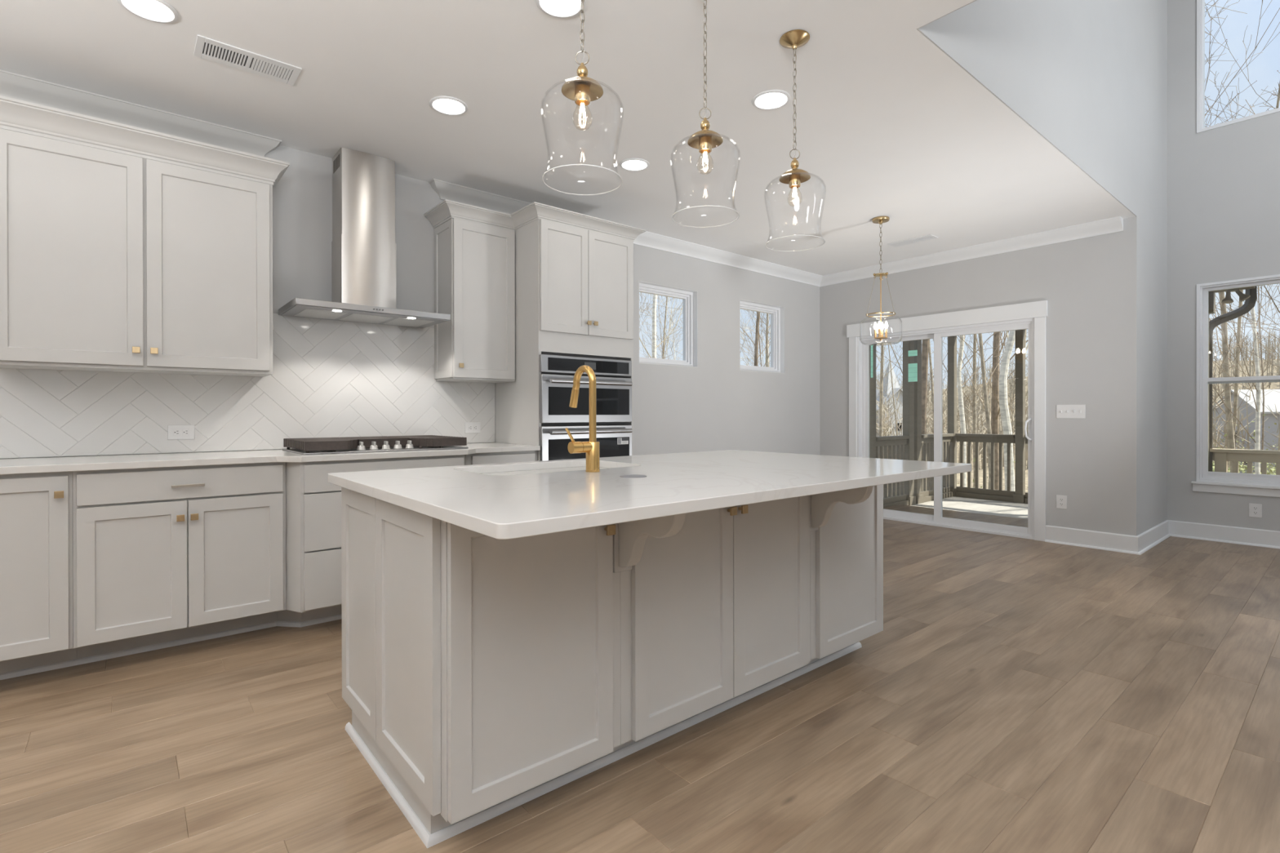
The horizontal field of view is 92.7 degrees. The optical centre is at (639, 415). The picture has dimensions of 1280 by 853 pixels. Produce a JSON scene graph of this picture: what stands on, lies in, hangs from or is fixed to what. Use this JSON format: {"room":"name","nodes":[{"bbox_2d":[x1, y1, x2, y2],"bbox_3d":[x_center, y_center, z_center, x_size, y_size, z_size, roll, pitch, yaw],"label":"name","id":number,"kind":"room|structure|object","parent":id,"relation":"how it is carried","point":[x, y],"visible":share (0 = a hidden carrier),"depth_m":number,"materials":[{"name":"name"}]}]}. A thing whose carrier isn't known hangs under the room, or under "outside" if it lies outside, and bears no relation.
{"room":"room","nodes":[
{"label":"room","id":0,"kind":"room"},
{"bbox_2d":[9,145,819,458],"bbox_3d":[-1.698,-0.235,4.008,10.055,2.690,0.157,0,0,-40],"label":"wall","id":1,"kind":"structure","parent":0,"point":[714,405],"depth_m":5.66,"materials":[{"name":"paint"}]},
{"bbox_2d":[0,69,281,156],"bbox_3d":[-3.751,-1.524,2.191,4.281,0.098,0.183,0,0,-40],"label":"trim","id":2,"kind":"structure","parent":1,"relation":"attached to","point":[12,85],"depth_m":3.10,"materials":[{"name":"paint"}]},
{"bbox_2d":[0,95,289,377],"bbox_3d":[-2.451,-0.787,3.022,1.200,1.131,0.364,0,0,-40],"label":"upper cabinet","id":3,"kind":"object","parent":1,"relation":"attached to","point":[124,248],"visible":1,"depth_m":2.88,"materials":[{"name":"paint"}]},
{"bbox_2d":[0,313,495,458],"bbox_3d":[-2.337,-0.198,3.363,3.348,0.791,0.008,0,0,-40],"label":"backsplash","id":4,"kind":"structure","parent":1,"relation":"attached to","point":[329,378],"depth_m":3.54,"materials":[{"name":"tile"}]},
{"bbox_2d":[167,425,194,439],"bbox_3d":[-2.448,0.089,3.259,0.115,0.077,0.007,0,0,-40],"label":"outlet","id":5,"kind":"object","parent":4,"relation":"attached to","point":[174,432],"visible":1,"depth_m":3.26,"materials":[{"name":"white plastic"}]},
{"bbox_2d":[465,422,479,433],"bbox_3d":[-1.183,0.086,4.322,0.115,0.077,0.007,0,0,-40],"label":"outlet","id":6,"kind":"object","parent":4,"relation":"attached to","point":[470,427],"visible":1,"depth_m":4.32,"materials":[{"name":"white plastic"}]},
{"bbox_2d":[278,146,450,328],"bbox_3d":[-1.632,-1.079,3.649,0.851,0.998,0.472,0,0,-40],"label":"range hood","id":7,"kind":"object","parent":1,"relation":"attached to","point":[364,258],"visible":1,"depth_m":3.66,"materials":[{"name":"metal"}]},
{"bbox_2d":[423,199,515,382],"bbox_3d":[-1.135,-0.795,4.127,0.519,1.119,0.364,0,0,-40],"label":"upper cabinet","id":8,"kind":"object","parent":1,"relation":"attached to","point":[474,250],"visible":1,"depth_m":4.04,"materials":[{"name":"paint"}]},
{"bbox_2d":[428,178,530,213],"bbox_3d":[-1.038,-1.532,4.469,1.033,0.098,0.183,0,0,-40],"label":"trim","id":9,"kind":"structure","parent":1,"relation":"attached to","point":[445,190],"depth_m":4.30,"materials":[{"name":"paint"}]},
{"bbox_2d":[639,280,697,367],"bbox_3d":[0.221,-0.819,5.615,0.725,0.721,0.149,0,0,-40],"label":"window","id":10,"kind":"structure","parent":1,"relation":"in","point":[690,306],"depth_m":5.80,"materials":[{"name":"white plastic"}]},
{"bbox_2d":[739,298,784,373],"bbox_3d":[1.245,-0.822,6.475,0.735,0.721,0.149,0,0,-40],"label":"window","id":11,"kind":"structure","parent":1,"relation":"in","point":[777,313],"depth_m":6.67,"materials":[{"name":"white plastic"}]},
{"bbox_2d":[0,0,1135,275],"bbox_3d":[1.333,-1.700,0.393,10.055,0.250,9.590,0,0,-40],"label":"ceiling","id":12,"kind":"structure","parent":0,"point":[891,126],"depth_m":3.09,"materials":[{"name":"paint"}]},
{"bbox_2d":[117,0,178,22],"bbox_3d":[-1.894,-1.571,2.351,0.188,0.008,0.188,0,0,-40],"label":"recessed light","id":13,"kind":"object","parent":12,"relation":"in","point":[156,11],"visible":1,"depth_m":2.36,"materials":[{"name":"plastic"}]},
{"bbox_2d":[193,34,302,85],"bbox_3d":[-1.740,-1.574,2.715,0.385,0.006,0.185,0,0,-40],"label":"ceiling vent","id":14,"kind":"object","parent":12,"relation":"in","point":[206,48],"visible":1,"depth_m":2.70,"materials":[{"name":"metal"}]},
{"bbox_2d":[429,95,467,115],"bbox_3d":[-0.972,-1.574,3.106,0.188,0.008,0.188,0,0,-40],"label":"recessed light","id":15,"kind":"object","parent":12,"relation":"in","point":[449,105],"visible":1,"depth_m":3.10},
{"bbox_2d":[535,0,585,17],"bbox_3d":[-0.303,-1.573,2.323,0.188,0.008,0.188,0,0,-40],"label":"recessed light","id":16,"kind":"object","parent":12,"relation":"in","point":[555,8],"visible":0.94,"depth_m":2.35,"materials":[{"name":"plastic"}]},
{"bbox_2d":[541,0,623,195],"bbox_3d":[-0.176,-1.146,1.864,0.251,0.860,0.251,0,0,34],"label":"pendant light","id":17,"kind":"object","parent":12,"relation":"hanging from","point":[582,89],"visible":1,"depth_m":1.86,"materials":[{"name":"glass"}]},
{"bbox_2d":[574,84,590,106],"bbox_3d":[-0.176,-0.980,1.865,0.047,0.046,0.047,0,0,-40],"label":"socket","id":18,"kind":"object","parent":17,"relation":"attached to","point":[582,91],"depth_m":1.85,"materials":[{"name":"gold metal"}]},
{"bbox_2d":[619,158,649,170],"bbox_3d":[-0.034,-1.577,3.840,0.188,0.008,0.188,0,0,-40],"label":"recessed light","id":19,"kind":"object","parent":12,"relation":"in","point":[629,164],"visible":1,"depth_m":3.83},
{"bbox_2d":[670,0,740,227],"bbox_3d":[0.236,-1.147,2.210,0.251,0.860,0.251,0,0,-24],"label":"pendant light","id":20,"kind":"object","parent":12,"relation":"hanging from","point":[704,140],"visible":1,"depth_m":2.20,"materials":[{"name":"glass"}]},
{"bbox_2d":[698,136,711,153],"bbox_3d":[0.236,-0.981,2.211,0.047,0.046,0.047,0,0,-40],"label":"socket","id":21,"kind":"object","parent":20,"relation":"attached to","point":[704,142],"depth_m":2.19,"materials":[{"name":"gold metal"}]},
{"bbox_2d":[751,89,790,110],"bbox_3d":[0.655,-1.576,3.051,0.188,0.008,0.188,0,0,-40],"label":"recessed light","id":22,"kind":"object","parent":12,"relation":"in","point":[770,99],"visible":1,"depth_m":3.04,"materials":[{"name":"plastic"}]},
{"bbox_2d":[764,29,826,251],"bbox_3d":[0.648,-1.149,2.556,0.251,0.860,0.251,0,0,-24],"label":"pendant light","id":23,"kind":"object","parent":12,"relation":"hanging from","point":[793,39],"visible":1,"depth_m":2.55,"materials":[{"name":"glass"}]},
{"bbox_2d":[789,173,800,188],"bbox_3d":[0.648,-0.982,2.557,0.047,0.046,0.047,0,0,-40],"label":"socket","id":24,"kind":"object","parent":23,"relation":"attached to","point":[794,179],"depth_m":2.54,"materials":[{"name":"gold metal"}]},
{"bbox_2d":[859,216,902,345],"bbox_3d":[1.938,-1.079,4.913,0.316,1.013,0.316,0,0,-40],"label":"lantern pendant","id":25,"kind":"object","parent":12,"relation":"hanging from","point":[879,220],"visible":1,"depth_m":4.90,"materials":[{"name":"gold metal"}]},
{"bbox_2d":[859,316,902,345],"bbox_3d":[1.938,-0.692,4.914,0.316,0.238,0.316,0,0,-40],"label":"shade","id":26,"kind":"object","parent":25,"relation":"on","point":[880,325],"depth_m":4.91,"materials":[{"name":"glass"}]},
{"bbox_2d":[887,234,937,247],"bbox_3d":[2.471,-1.585,5.541,0.150,0.006,0.400,0,0,-40],"label":"ceiling vent","id":27,"kind":"object","parent":12,"relation":"in","point":[929,237],"visible":1,"depth_m":5.52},
{"bbox_2d":[0,504,1279,852],"bbox_3d":[1.778,1.174,0.766,10.902,0.120,9.283,0,0,-40],"label":"floor","id":28,"kind":"structure","parent":0,"point":[1013,695],"depth_m":2.08,"materials":[{"name":"brown wood"}]},
{"bbox_2d":[0,471,76,673],"bbox_3d":[-2.732,0.673,2.606,0.484,0.884,0.644,0,0,-40],"label":"base cabinet","id":29,"kind":"object","parent":28,"relation":"on","point":[37,570],"visible":0.97,"depth_m":2.48,"materials":[{"name":"paint"}]},
{"bbox_2d":[0,613,342,679],"bbox_3d":[-1.823,1.100,3.248,2.700,0.024,0.113,0,0,-40],"label":"trim","id":30,"kind":"structure","parent":28,"relation":"on","point":[3,676],"depth_m":2.91,"materials":[{"name":"wood"}]},
{"bbox_2d":[72,462,285,658],"bbox_3d":[-2.246,0.671,3.012,0.781,0.884,0.648,0,0,-40],"label":"base cabinet","id":31,"kind":"object","parent":28,"relation":"on","point":[164,554],"visible":0.99,"depth_m":2.77,"materials":[{"name":"paint"}]},
{"bbox_2d":[276,454,465,622],"bbox_3d":[-1.552,0.669,3.531,0.947,0.884,0.744,0,0,-40],"label":"base cabinet","id":32,"kind":"object","parent":28,"relation":"on","point":[313,504],"visible":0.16,"depth_m":3.06,"materials":[{"name":"paint"}]},
{"bbox_2d":[0,442,540,474],"bbox_3d":[-1.855,0.213,3.288,2.707,0.030,0.724,0,0,-40],"label":"countertop","id":33,"kind":"structure","parent":32,"relation":"on","point":[68,464],"depth_m":2.92,"materials":[{"name":"white stone"}]},
{"bbox_2d":[281,435,468,454],"bbox_3d":[-1.545,0.164,3.588,0.884,0.066,0.558,0,0,-40],"label":"cooktop","id":34,"kind":"object","parent":33,"relation":"in","point":[312,446],"visible":1,"depth_m":3.45,"materials":[{"name":"metal"}]},
{"bbox_2d":[341,472,620,834],"bbox_3d":[-0.538,0.672,1.976,0.564,0.884,0.916,0,0,-40],"label":"base cabinet","id":35,"kind":"object","parent":28,"relation":"on","point":[480,672],"visible":0.78,"depth_m":1.65,"materials":[{"name":"paint"}]},
{"bbox_2d":[465,450,537,465],"bbox_3d":[-1.032,0.667,4.031,0.492,0.884,0.648,0,0,-40],"label":"base cabinet","id":36,"kind":"object","parent":28,"relation":"on","point":[528,455],"visible":0.06,"depth_m":3.80,"materials":[{"name":"paint"}]},
{"bbox_2d":[495,201,646,461],"bbox_3d":[-0.528,-0.125,4.434,0.936,2.466,0.678,0,0,-40],"label":"tall cabinet","id":37,"kind":"object","parent":28,"relation":"on","point":[574,271],"visible":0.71,"depth_m":4.15,"materials":[{"name":"paint"}]},
{"bbox_2d":[539,351,632,461],"bbox_3d":[-0.513,0.141,4.402,0.767,1.114,0.659,0,0,-40],"label":"wall oven","id":38,"kind":"object","parent":37,"relation":"in","point":[614,384],"visible":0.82,"depth_m":4.16,"materials":[{"name":"metal"}]},
{"bbox_2d":[345,641,862,848],"bbox_3d":[0.007,1.101,2.544,2.102,0.022,0.776,0,0,-40],"label":"trim","id":39,"kind":"structure","parent":28,"relation":"on","point":[429,840],"depth_m":1.91,"materials":[{"name":"wood"}]},
{"bbox_2d":[500,466,810,759],"bbox_3d":[0.059,0.670,2.466,0.979,0.884,0.900,0,0,-40],"label":"base cabinet","id":40,"kind":"object","parent":28,"relation":"on","point":[716,611],"visible":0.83,"depth_m":2.09,"materials":[{"name":"paint"}]},
{"bbox_2d":[327,449,971,539],"bbox_3d":[0.134,0.213,2.301,2.108,0.030,1.293,0,0,-40],"label":"countertop","id":41,"kind":"structure","parent":40,"relation":"on","point":[500,507],"depth_m":1.81,"materials":[{"name":"white stone"}]},
{"bbox_2d":[564,364,599,472],"bbox_3d":[-0.237,0.008,2.180,0.138,0.381,0.164,0,0,-40],"label":"faucet","id":42,"kind":"object","parent":41,"relation":"on","point":[592,448],"visible":1,"depth_m":2.15,"materials":[{"name":"gold metal"}]},
{"bbox_2d":[613,513,685,573],"bbox_3d":[0.025,0.349,1.744,0.069,0.238,0.261,0,0,-40],"label":"corbel","id":43,"kind":"object","parent":40,"relation":"attached to","point":[629,539],"visible":0.62,"depth_m":1.77,"materials":[{"name":"paint"}]},
{"bbox_2d":[808,485,873,531],"bbox_3d":[0.775,0.346,2.374,0.069,0.238,0.261,0,0,-40],"label":"corbel","id":44,"kind":"object","parent":40,"relation":"attached to","point":[821,506],"visible":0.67,"depth_m":2.40,"materials":[{"name":"paint"}]},
{"bbox_2d":[786,484,883,674],"bbox_3d":[0.635,0.668,2.969,0.548,0.884,0.870,0,0,-40],"label":"base cabinet","id":45,"kind":"object","parent":28,"relation":"on","point":[846,553],"visible":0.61,"depth_m":2.63,"materials":[{"name":"paint"}]},
{"bbox_2d":[869,343,875,457],"bbox_3d":[2.670,-0.197,7.125,0.207,2.650,0.120,0,0,-40],"label":"porch post","id":46,"kind":"object","parent":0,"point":[872,380],"visible":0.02,"depth_m":7.10,"materials":[{"name":"beige paint"}]},
{"bbox_2d":[633,216,1123,286],"bbox_3d":[1.631,-1.536,4.859,3.554,0.098,2.818,0,0,-40],"label":"trim","id":47,"kind":"structure","parent":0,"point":[648,239],"depth_m":5.78,"materials":[{"name":"wood"}]},
{"bbox_2d":[911,496,1027,519],"bbox_3d":[4.290,1.147,6.766,2.653,0.038,2.841,0,0,-40],"label":"floor","id":48,"kind":"structure","parent":0,"point":[997,508],"depth_m":7.57,"materials":[{"name":"wood"}]},
{"bbox_2d":[875,435,909,507],"bbox_3d":[3.047,0.690,7.442,0.770,0.875,0.100,0,0,-40],"label":"porch railing","id":49,"kind":"object","parent":48,"relation":"on","point":[896,495],"visible":0.67,"depth_m":7.46,"materials":[{"name":"beige paint"}]},
{"bbox_2d":[902,340,915,505],"bbox_3d":[3.401,-0.199,7.739,0.157,2.650,0.120,0,0,-40],"label":"porch post","id":50,"kind":"object","parent":48,"relation":"on","point":[908,387],"visible":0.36,"depth_m":7.70,"materials":[{"name":"beige paint"}]},
{"bbox_2d":[914,339,923,503],"bbox_3d":[3.558,-0.199,7.871,0.157,2.650,0.120,0,0,-40],"label":"porch post","id":51,"kind":"object","parent":48,"relation":"on","point":[917,344],"visible":0.45,"depth_m":7.82,"materials":[{"name":"beige paint"}]},
{"bbox_2d":[921,433,954,502],"bbox_3d":[3.975,0.686,8.221,0.922,0.875,0.100,0,0,-40],"label":"porch railing","id":52,"kind":"object","parent":48,"relation":"on","point":[927,440],"visible":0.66,"depth_m":8.13,"materials":[{"name":"beige paint"}]},
{"bbox_2d":[947,335,956,496],"bbox_3d":[4.374,-0.202,8.555,0.122,2.650,0.122,0,0,-40],"label":"porch post","id":53,"kind":"object","parent":48,"relation":"on","point":[952,340],"visible":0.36,"depth_m":8.52,"materials":[{"name":"beige paint"}]},
{"bbox_2d":[955,433,1015,502],"bbox_3d":[4.649,0.686,8.232,0.100,0.875,0.726,0,0,-40],"label":"porch railing","id":54,"kind":"object","parent":48,"relation":"on","point":[984,493],"visible":0.91,"depth_m":8.21,"materials":[{"name":"beige paint"}]},
{"bbox_2d":[1013,328,1025,503],"bbox_3d":[4.921,-0.201,7.903,0.122,2.650,0.122,0,0,-40],"label":"porch post","id":55,"kind":"object","parent":48,"relation":"on","point":[1019,496],"visible":0.75,"depth_m":7.87,"materials":[{"name":"beige paint"}]},
{"bbox_2d":[1208,313,1208,471],"bbox_3d":[6.048,0.016,6.562,0.122,2.220,0.122,0,0,-40],"label":"porch post","id":56,"kind":"object","parent":48,"relation":"on","point":[1208,313],"visible":0.07,"depth_m":6.53,"materials":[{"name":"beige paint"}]},
{"bbox_2d":[1208,292,1215,314],"bbox_3d":[4.278,-1.201,6.745,2.620,0.214,2.740,0,0,-40],"label":"beam","id":57,"kind":"structure","parent":56,"relation":"on","point":[1211,295],"depth_m":6.48,"materials":[{"name":"beige paint"}]},
{"bbox_2d":[1208,286,1255,293],"bbox_3d":[4.260,-1.496,6.736,2.583,0.375,3.360,0,0,-40],"label":"porch roof","id":58,"kind":"structure","parent":57,"relation":"on","point":[1249,287],"depth_m":6.33,"materials":[{"name":"beige paint"}]},
{"bbox_2d":[1222,288,1250,303],"bbox_3d":[6.173,-1.240,6.327,0.217,0.139,0.102,0,0,36],"label":"floodlight","id":59,"kind":"object","parent":58,"relation":"attached to","point":[1228,300],"visible":1,"depth_m":6.32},
{"bbox_2d":[1208,285,1257,471],"bbox_3d":[6.236,-0.166,6.468,0.085,2.420,0.420,0,0,-40],"label":"downspout","id":60,"kind":"object","parent":56,"relation":"attached to","point":[1250,303],"visible":0.53,"depth_m":6.53,"materials":[{"name":"brown metal"}]},
{"bbox_2d":[819,216,1141,536],"bbox_3d":[3.078,-0.246,6.021,0.150,2.690,2.903,0,0,-40],"label":"wall","id":61,"kind":"structure","parent":0,"point":[1091,286],"depth_m":5.20,"materials":[{"name":"paint"}]},
{"bbox_2d":[846,300,1048,541],"bbox_3d":[2.975,0.046,6.099,0.208,2.106,1.930,0,0,-40],"label":"door","id":62,"kind":"structure","parent":61,"relation":"in","point":[1031,316],"depth_m":5.90,"materials":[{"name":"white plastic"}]},
{"bbox_2d":[908,363,917,382],"bbox_3d":[2.826,-0.447,6.326,0.001,0.189,0.096,0,0,-40],"label":"film","id":63,"kind":"object","parent":62,"relation":"attached to","point":[913,367],"visible":1,"depth_m":6.32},
{"bbox_2d":[1056,494,1066,509],"bbox_3d":[3.626,0.743,5.250,0.007,0.115,0.077,0,0,-40],"label":"outlet","id":64,"kind":"object","parent":61,"relation":"attached to","point":[1061,500],"visible":1,"depth_m":5.25,"materials":[{"name":"white plastic"}]},
{"bbox_2d":[1056,404,1085,418],"bbox_3d":[3.666,-0.033,5.192,0.016,0.112,0.205,0,0,-40],"label":"light switch","id":65,"kind":"object","parent":61,"relation":"attached to","point":[1064,411],"visible":1,"depth_m":5.18,"materials":[{"name":"white plastic"}]},
{"bbox_2d":[916,0,1167,533],"bbox_3d":[2.947,-1.646,4.112,5.094,5.500,0.150,0,0,-40],"label":"wall","id":66,"kind":"structure","parent":0,"point":[1089,77],"depth_m":4.34,"materials":[{"name":"paint"}]},
{"bbox_2d":[1044,520,1170,555],"bbox_3d":[4.192,1.028,5.452,1.177,0.142,0.655,0,0,-40],"label":"baseboard","id":67,"kind":"structure","parent":66,"relation":"attached to","point":[1144,541],"depth_m":5.09,"materials":[{"name":"wood"}]},
{"bbox_2d":[1166,0,1279,531],"bbox_3d":[6.940,-1.649,3.201,0.150,5.500,6.380,0,0,-40],"label":"wall","id":68,"kind":"structure","parent":0,"point":[1224,182],"depth_m":5.44,"materials":[{"name":"paint"}]},
{"bbox_2d":[1168,520,1279,549],"bbox_3d":[6.874,1.031,3.150,0.030,0.142,6.380,0,0,-40],"label":"baseboard","id":69,"kind":"structure","parent":68,"relation":"attached to","point":[1218,533],"depth_m":5.29,"materials":[{"name":"wood"}]},
{"bbox_2d":[1191,274,1279,497],"bbox_3d":[5.304,-0.247,5.119,0.176,1.844,0.998,0,0,-40],"label":"window","id":70,"kind":"structure","parent":68,"relation":"in","point":[1250,484],"depth_m":5.39,"materials":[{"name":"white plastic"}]},
{"bbox_2d":[1196,0,1279,133],"bbox_3d":[5.311,-3.184,5.121,0.148,1.335,0.938,0,0,-40],"label":"window","id":71,"kind":"structure","parent":68,"relation":"in","point":[1201,127],"depth_m":5.42,"materials":[{"name":"white plastic"}]},
{"bbox_2d":[1248,503,1262,517],"bbox_3d":[5.200,0.802,5.159,0.007,0.115,0.077,0,0,-40],"label":"outlet","id":72,"kind":"object","parent":68,"relation":"attached to","point":[1255,509],"visible":1,"depth_m":5.16,"materials":[{"name":"white plastic"}]},
{"label":"outside","id":73,"kind":"structure","parent":0,"visible":0},
{"bbox_3d":[7.001,1.318,4.540,1.644,0.040,4.045,0,0,-40],"label":"floor","id":74,"kind":"structure","parent":73,"visible":0},
{"bbox_2d":[1209,448,1279,475],"bbox_3d":[7.489,0.827,5.041,0.150,0.938,4.085,0,0,-40],"label":"deck railing","id":75,"kind":"object","parent":74,"relation":"on","point":[1221,457],"visible":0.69,"depth_m":6.38,"materials":[{"name":"beige paint"}]},
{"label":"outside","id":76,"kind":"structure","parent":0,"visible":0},
{"bbox_2d":[887,358,1279,496],"bbox_3d":[49.573,-5.292,93.565,483.677,22.544,600.452,0,0,-40],"label":"ground","id":77,"kind":"structure","parent":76,"point":[1273,386],"depth_m":115.52,"materials":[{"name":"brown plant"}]},
{"bbox_2d":[639,293,681,359],"bbox_3d":[0.198,-2.300,24.657,3.996,15.010,5.371,0,0,-14],"label":"tree","id":78,"kind":"object","parent":77,"relation":"on","point":[663,346],"visible":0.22,"depth_m":24.27,"materials":[{"name":"grey plant"}]},
{"bbox_2d":[639,292,683,359],"bbox_3d":[0.309,-3.511,17.582,6.250,16.229,4.228,0,0,-28],"label":"tree","id":79,"kind":"object","parent":77,"relation":"on","point":[655,296],"visible":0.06,"depth_m":18.18,"materials":[{"name":"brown plant"}]},
{"bbox_2d":[640,297,682,358],"bbox_3d":[2.256,-2.167,47.426,4.292,15.853,5.588,0,0,4],"label":"tree","id":80,"kind":"object","parent":77,"relation":"on","point":[658,298],"visible":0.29,"depth_m":46.61,"materials":[{"name":"brown plant"}]},
{"bbox_2d":[644,293,681,359],"bbox_3d":[3.406,-2.172,40.814,5.528,16.335,4.774,0,0,20],"label":"tree","id":81,"kind":"object","parent":77,"relation":"on","point":[644,293],"visible":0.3,"depth_m":40.63,"materials":[{"name":"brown plant"}]},
{"bbox_2d":[642,302,751,359],"bbox_3d":[1.319,-1.022,16.633,2.838,10.916,2.644,0,0,-3],"label":"tree","id":82,"kind":"object","parent":77,"relation":"on","point":[644,303],"visible":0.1,"depth_m":16.68,"materials":[{"name":"grey plant"}]},
{"bbox_2d":[740,310,770,366],"bbox_3d":[3.240,-2.418,15.447,3.102,13.616,3.536,0,0,-27],"label":"tree","id":83,"kind":"object","parent":77,"relation":"on","point":[756,353],"visible":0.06,"depth_m":15.37,"materials":[{"name":"brown plant"}]},
{"bbox_2d":[740,314,770,366],"bbox_3d":[5.147,-0.883,26.755,2.707,12.745,3.871,0,0,40],"label":"tree","id":84,"kind":"object","parent":77,"relation":"on","point":[740,314],"visible":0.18,"depth_m":26.69,"materials":[{"name":"brown plant"}]},
{"bbox_2d":[740,311,770,366],"bbox_3d":[5.255,-2.441,25.925,4.158,15.632,4.985,0,0,-37],"label":"tree","id":85,"kind":"object","parent":77,"relation":"on","point":[752,311],"visible":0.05,"depth_m":25.60,"materials":[{"name":"grey plant"}]},
{"bbox_2d":[741,310,770,367],"bbox_3d":[4.404,-1.484,20.942,2.835,12.952,4.779,0,0,13],"label":"tree","id":86,"kind":"object","parent":77,"relation":"on","point":[768,314],"visible":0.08,"depth_m":21.41,"materials":[{"name":"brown plant"}]},
{"bbox_2d":[875,342,897,453],"bbox_3d":[11.410,-1.422,28.785,2.574,14.196,4.169,0,0,-15],"label":"tree","id":87,"kind":"object","parent":77,"relation":"on","point":[891,381],"visible":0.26,"depth_m":28.83,"materials":[{"name":"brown plant"}]},
{"bbox_2d":[875,361,902,436],"bbox_3d":[37.660,-1.258,95.095,11.085,14.600,12.000,0,0,-40],"label":"house","id":88,"kind":"structure","parent":77,"relation":"on","point":[896,387],"depth_m":90.74,"materials":[{"name":"white"}]},
{"bbox_2d":[875,339,945,436],"bbox_3d":[9.181,-2.323,21.644,3.800,15.445,5.136,0,0,24],"label":"tree","id":89,"kind":"object","parent":77,"relation":"on","point":[882,348],"visible":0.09,"depth_m":22.12,"materials":[{"name":"grey plant"}]},
{"bbox_2d":[921,338,928,434],"bbox_3d":[6.334,-3.800,13.594,4.286,16.763,4.598,0,0,14],"label":"tree","id":90,"kind":"object","parent":77,"relation":"on","point":[925,347],"visible":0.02,"depth_m":13.83,"materials":[{"name":"brown plant"}]},
{"bbox_2d":[879,335,987,434],"bbox_3d":[10.441,-1.334,22.153,4.671,13.476,3.254,0,0,28],"label":"tree","id":91,"kind":"object","parent":77,"relation":"on","point":[930,354],"visible":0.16,"depth_m":21.96,"materials":[{"name":"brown plant"}]},
{"bbox_2d":[932,333,1027,488],"bbox_3d":[12.204,-3.415,22.446,6.642,17.785,4.602,0,0,-10],"label":"tree","id":92,"kind":"object","parent":77,"relation":"on","point":[974,376],"visible":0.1,"depth_m":22.38,"materials":[{"name":"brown plant"}]},
{"bbox_2d":[942,329,1027,489],"bbox_3d":[11.232,-3.642,18.404,3.600,17.364,4.882,0,0,-5],"label":"tree","id":93,"kind":"object","parent":77,"relation":"on","point":[994,409],"visible":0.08,"depth_m":18.31,"materials":[{"name":"brown plant"}]},
{"bbox_2d":[942,330,1027,488],"bbox_3d":[8.113,-2.663,15.473,5.382,14.716,4.152,0,0,-45],"label":"tree","id":94,"kind":"object","parent":77,"relation":"on","point":[980,341],"visible":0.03,"depth_m":14.85,"materials":[{"name":"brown plant"}]},
{"bbox_2d":[956,330,1027,487],"bbox_3d":[9.277,-2.536,16.123,6.474,14.614,4.251,0,0,-28],"label":"tree","id":95,"kind":"object","parent":77,"relation":"on","point":[962,415],"visible":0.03,"depth_m":16.20,"materials":[{"name":"grey plant"}]},
{"bbox_2d":[998,330,1015,491],"bbox_3d":[8.763,-2.906,14.017,4.511,15.134,4.447,0,0,-40],"label":"tree","id":96,"kind":"object","parent":77,"relation":"on","point":[1003,405],"visible":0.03,"depth_m":13.53,"materials":[{"name":"grey plant"}]},
{"bbox_2d":[875,326,1279,473],"bbox_3d":[27.675,-9.229,155.277,229.818,30.780,266.148,0,0,-40],"label":"woodland","id":97,"kind":"object","parent":77,"relation":"on","point":[982,420],"visible":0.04,"depth_m":89.53,"materials":[{"name":"plant"}]},
{"bbox_2d":[973,413,1277,488],"bbox_3d":[25.823,3.057,31.943,62.316,6.317,21.948,0,0,-40],"label":"undergrowth","id":98,"kind":"object","parent":77,"relation":"on","point":[1273,469],"visible":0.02,"depth_m":38.94,"materials":[{"name":"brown plant"}]},
{"bbox_2d":[1204,0,1279,472],"bbox_3d":[10.340,-3.962,11.794,4.981,17.375,5.092,0,0,35],"label":"tree","id":99,"kind":"object","parent":77,"relation":"on","point":[1231,445],"visible":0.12,"depth_m":11.19,"materials":[{"name":"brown plant"}]},
{"bbox_2d":[1204,0,1279,469],"bbox_3d":[13.342,-3.172,13.999,4.986,15.803,6.222,0,0,40],"label":"tree","id":100,"kind":"object","parent":77,"relation":"on","point":[1239,318],"visible":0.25,"depth_m":13.93,"materials":[{"name":"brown plant"}]},
{"bbox_2d":[1204,0,1279,341],"bbox_3d":[13.224,-4.887,10.754,4.969,19.148,8.028,0,0,-16],"label":"tree","id":101,"kind":"object","parent":77,"relation":"on","point":[1239,0],"visible":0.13,"depth_m":12.80,"materials":[{"name":"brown plant"}]},
{"bbox_2d":[1208,83,1279,474],"bbox_3d":[9.656,-0.525,10.091,3.298,10.559,2.555,0,0,-40],"label":"tree","id":102,"kind":"object","parent":77,"relation":"on","point":[1257,402],"visible":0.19,"depth_m":9.40,"materials":[{"name":"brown plant"}]},
{"bbox_2d":[1208,284,1279,330],"bbox_3d":[10.909,-3.675,8.966,6.502,16.879,4.399,0,0,10],"label":"tree","id":103,"kind":"object","parent":77,"relation":"on","point":[1270,297],"visible":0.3,"depth_m":8.64,"materials":[{"name":"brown plant"}]},
{"bbox_2d":[1212,389,1279,475],"bbox_3d":[68.206,1.924,60.292,16.034,9.130,17.654,0,0,-40],"label":"house","id":104,"kind":"structure","parent":77,"relation":"on","point":[1273,398],"depth_m":59.90,"materials":[{"name":"grey"}]},
{"bbox_2d":[1216,285,1279,474],"bbox_3d":[29.039,-2.702,28.070,4.992,17.211,5.396,0,0,-16],"label":"tree","id":105,"kind":"object","parent":77,"relation":"on","point":[1258,291],"visible":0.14,"depth_m":27.93,"materials":[{"name":"brown plant"}]},
{"bbox_2d":[1244,321,1279,368],"bbox_3d":[10.270,-2.529,7.069,4.112,14.578,6.117,0,0,26],"label":"tree","id":106,"kind":"object","parent":77,"relation":"on","point":[1250,322],"visible":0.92,"depth_m":8.92,"materials":[{"name":"grey plant"}]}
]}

